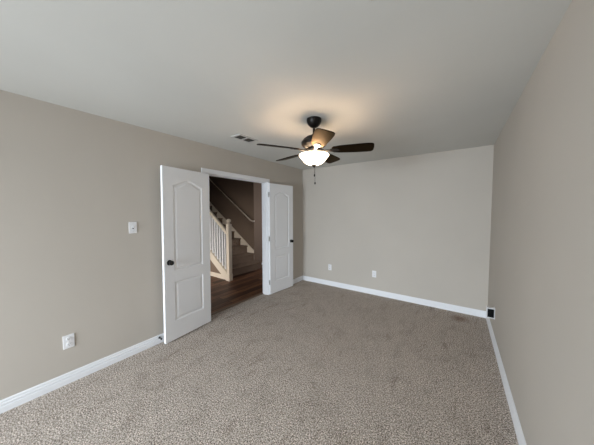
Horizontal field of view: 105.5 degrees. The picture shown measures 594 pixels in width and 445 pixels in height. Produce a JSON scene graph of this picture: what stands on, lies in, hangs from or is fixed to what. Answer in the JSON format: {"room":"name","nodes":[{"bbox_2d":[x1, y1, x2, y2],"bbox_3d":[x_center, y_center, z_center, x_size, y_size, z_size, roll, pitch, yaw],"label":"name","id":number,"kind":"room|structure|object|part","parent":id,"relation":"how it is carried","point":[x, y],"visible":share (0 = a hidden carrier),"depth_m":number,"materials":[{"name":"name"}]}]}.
{"room":"empty bedroom","nodes":[
{"label":"empty bedroom","id":0,"kind":"room"},
{"bbox_2d":[0,90,302,399],"bbox_3d":[-1.938,0.205,2.222,0.120,2.440,6.948,2,3,35],"label":"wall","id":1,"kind":"structure","parent":0,"point":[73,182],"depth_m":2.06,"materials":[{"name":"beige paint"}]},
{"bbox_2d":[63,333,74,349],"bbox_3d":[-2.034,1.061,2.013,0.011,0.122,0.074,2,3,35],"label":"wall outlet","id":2,"kind":"object","parent":1,"relation":"attached to","point":[68,340],"visible":1,"depth_m":2.01,"materials":[{"name":"white plastic"}]},
{"bbox_2d":[0,333,163,413],"bbox_3d":[-2.578,1.426,1.261,0.017,0.096,4.512,2,3,35],"label":"baseboard","id":3,"kind":"structure","parent":1,"relation":"attached to","point":[6,404],"depth_m":2.03,"materials":[{"name":"white paint"}]},
{"bbox_2d":[129,222,136,233],"bbox_3d":[-1.730,0.054,2.385,0.023,0.122,0.074,2,3,35],"label":"light switch","id":4,"kind":"object","parent":1,"relation":"attached to","point":[132,225],"visible":1,"depth_m":2.38,"materials":[{"name":"white plastic"}]},
{"bbox_2d":[160,165,210,343],"bbox_3d":[-1.353,0.366,2.822,0.153,2.022,0.642,1,3,29],"label":"door","id":5,"kind":"structure","parent":1,"relation":"in","point":[185,207],"depth_m":2.76,"materials":[{"name":"white paint"}]},
{"bbox_3d":[-1.438,0.462,2.574,0.059,0.062,0.062,1,3,29],"label":"knob","id":6,"kind":"part","parent":5,"relation":"part of","materials":[{"name":"black metal"}]},
{"bbox_2d":[201,168,269,294],"bbox_3d":[-0.934,0.298,3.626,0.142,2.113,1.330,2,3,35],"label":"door frame","id":7,"kind":"structure","parent":1,"relation":"attached to","point":[264,184],"depth_m":4.08,"materials":[{"name":"white paint"}]},
{"bbox_2d":[268,183,293,294],"bbox_3d":[-0.301,0.293,4.323,0.153,2.022,0.642,2,4,40],"label":"door","id":8,"kind":"structure","parent":1,"relation":"in","point":[280,197],"depth_m":4.28,"materials":[{"name":"white paint"}]},
{"bbox_2d":[293,276,302,283],"bbox_3d":[-0.183,1.258,4.616,0.017,0.096,1.070,2,3,35],"label":"baseboard","id":9,"kind":"structure","parent":1,"relation":"attached to","point":[300,278],"depth_m":4.88,"materials":[{"name":"white paint"}]},
{"bbox_2d":[210,260,220,273],"bbox_3d":[-2.840,0.142,5.956,3.120,2.210,0.060,2,3,35],"label":"wall","id":10,"kind":"structure","parent":0,"point":[213,268],"depth_m":5.36,"materials":[{"name":"beige paint"}]},
{"bbox_2d":[210,271,223,278],"bbox_3d":[-2.837,1.200,5.959,3.175,0.096,0.017,2,3,35],"label":"baseboard","id":11,"kind":"structure","parent":10,"relation":"attached to","point":[214,274],"depth_m":5.27,"materials":[{"name":"beige paint"}]},
{"bbox_2d":[209,176,261,260],"bbox_3d":[-2.072,-1.125,7.370,2.825,4.600,0.926,2,3,35],"label":"wall","id":12,"kind":"structure","parent":0,"point":[246,195],"depth_m":6.48,"materials":[{"name":"beige paint"}]},
{"bbox_2d":[209,178,254,221],"bbox_3d":[-2.242,-0.933,6.873,2.605,1.768,0.082,2,3,35],"label":"wall handrail","id":13,"kind":"object","parent":12,"relation":"attached to","point":[245,215],"visible":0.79,"depth_m":6.61,"materials":[{"name":"beige paint"}]},
{"bbox_2d":[0,268,518,444],"bbox_3d":[-2.130,1.413,3.127,7.781,0.060,8.100,2,3,35],"label":"floor","id":14,"kind":"structure","parent":0,"point":[305,362],"depth_m":2.00,"materials":[{"name":"beige carpet"}]},
{"bbox_2d":[210,210,232,280],"bbox_3d":[-2.796,-0.457,5.854,3.278,3.446,0.102,2,3,35],"label":"balustrade","id":15,"kind":"object","parent":14,"relation":"on","point":[217,259],"visible":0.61,"depth_m":5.10,"materials":[{"name":"beige paint"}]},
{"bbox_3d":[-2.836,-0.973,5.858,3.181,2.416,0.060,2,3,35],"label":"handrail","id":16,"kind":"part","parent":15,"relation":"part of","materials":[{"name":"beige paint"}]},
{"bbox_3d":[-1.499,0.662,4.985,0.100,1.258,0.100,2,3,35],"label":"newel post","id":17,"kind":"part","parent":15,"relation":"part of","materials":[{"name":"beige paint"}]},
{"bbox_2d":[209,201,261,275],"bbox_3d":[-2.515,0.044,6.466,3.052,2.355,1.145,2,3,35],"label":"staircase","id":18,"kind":"structure","parent":14,"relation":"on","point":[243,261],"depth_m":6.11,"materials":[{"name":"brown wood"}]},
{"bbox_2d":[211,293,262,315],"bbox_3d":[-1.005,1.346,3.729,0.063,0.010,1.210,2,3,35],"label":"threshold","id":19,"kind":"object","parent":14,"relation":"on","point":[242,301],"visible":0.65,"depth_m":3.70,"materials":[{"name":"brown wood"}]},
{"bbox_2d":[0,0,571,169],"bbox_3d":[-0.597,-1.021,1.204,3.421,0.100,7.188,2,3,35],"label":"ceiling","id":20,"kind":"structure","parent":0,"point":[404,78],"depth_m":1.41,"materials":[{"name":"white paint"}]},
{"bbox_2d":[231,134,257,142],"bbox_3d":[-0.650,-1.044,2.812,0.170,0.008,0.300,2,3,35],"label":"ceiling vent","id":21,"kind":"object","parent":20,"relation":"in","point":[241,137],"visible":1,"depth_m":2.79,"materials":[{"name":"white metal"}]},
{"bbox_2d":[257,116,373,183],"bbox_3d":[0.178,-0.704,2.277,1.104,0.641,1.080,2,3,35],"label":"ceiling fan","id":22,"kind":"object","parent":20,"relation":"hanging from","point":[313,143],"visible":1,"depth_m":2.16,"materials":[{"name":"brown wood"}]},
{"bbox_3d":[-0.175,-0.707,2.101,0.392,0.007,0.156,-1,16,-23],"label":"blade","id":23,"kind":"part","parent":22,"relation":"part of","materials":[{"name":"brown wood"}]},
{"bbox_3d":[-0.076,-0.728,2.529,0.156,0.007,0.392,-19,14,-39],"label":"blade","id":24,"kind":"part","parent":22,"relation":"part of","materials":[{"name":"brown wood"}]},
{"bbox_3d":[0.169,-0.624,2.252,0.298,0.103,0.298,2,3,35],"label":"lamp shade","id":25,"kind":"part","parent":22,"relation":"part of","materials":[{"name":"white glass"}]},
{"bbox_3d":[0.202,-0.697,1.875,0.156,0.007,0.392,13,2,-6],"label":"blade","id":26,"kind":"part","parent":22,"relation":"part of","materials":[{"name":"brown wood"}]},
{"bbox_3d":[0.362,-0.731,2.567,0.156,0.007,0.392,-14,-5,31],"label":"blade","id":27,"kind":"part","parent":22,"relation":"part of","materials":[{"name":"brown wood"}]},
{"bbox_3d":[0.534,-0.712,2.163,0.392,0.007,0.156,0,-10,13],"label":"blade","id":28,"kind":"part","parent":22,"relation":"part of","materials":[{"name":"brown wood"}]},
{"bbox_2d":[303,145,493,310],"bbox_3d":[1.457,0.104,4.140,3.421,2.440,0.120,2,3,35],"label":"wall","id":29,"kind":"structure","parent":0,"point":[422,222],"depth_m":3.79,"materials":[{"name":"beige paint"}]},
{"bbox_2d":[303,276,485,317],"bbox_3d":[1.420,1.277,4.140,3.181,0.096,0.017,2,3,35],"label":"baseboard","id":30,"kind":"structure","parent":29,"relation":"attached to","point":[475,312],"depth_m":3.84,"materials":[{"name":"white paint"}]},
{"bbox_2d":[488,0,593,444],"bbox_3d":[0.750,0.290,0.308,0.120,2.440,6.948,2,3,35],"label":"wall","id":31,"kind":"structure","parent":0,"point":[541,285],"depth_m":1.12,"materials":[{"name":"beige paint"}]},
{"bbox_2d":[486,306,494,319],"bbox_3d":[2.282,1.058,2.662,0.074,0.128,0.082,2,3,35],"label":"wall outlet","id":32,"kind":"object","parent":31,"relation":"attached to","point":[490,311],"visible":1,"depth_m":2.64,"materials":[{"name":"white plastic"}]},
{"bbox_3d":[2.266,1.062,2.640,0.059,0.099,0.005,2,3,35],"label":"panel","id":33,"kind":"part","parent":32,"relation":"part of","materials":[{"name":"black plastic"}]},
{"bbox_2d":[486,317,526,444],"bbox_3d":[0.697,1.459,0.404,0.017,0.096,6.916,2,3,35],"label":"baseboard","id":34,"kind":"structure","parent":31,"relation":"attached to","point":[516,422],"depth_m":1.82,"materials":[{"name":"white paint"}]}
]}

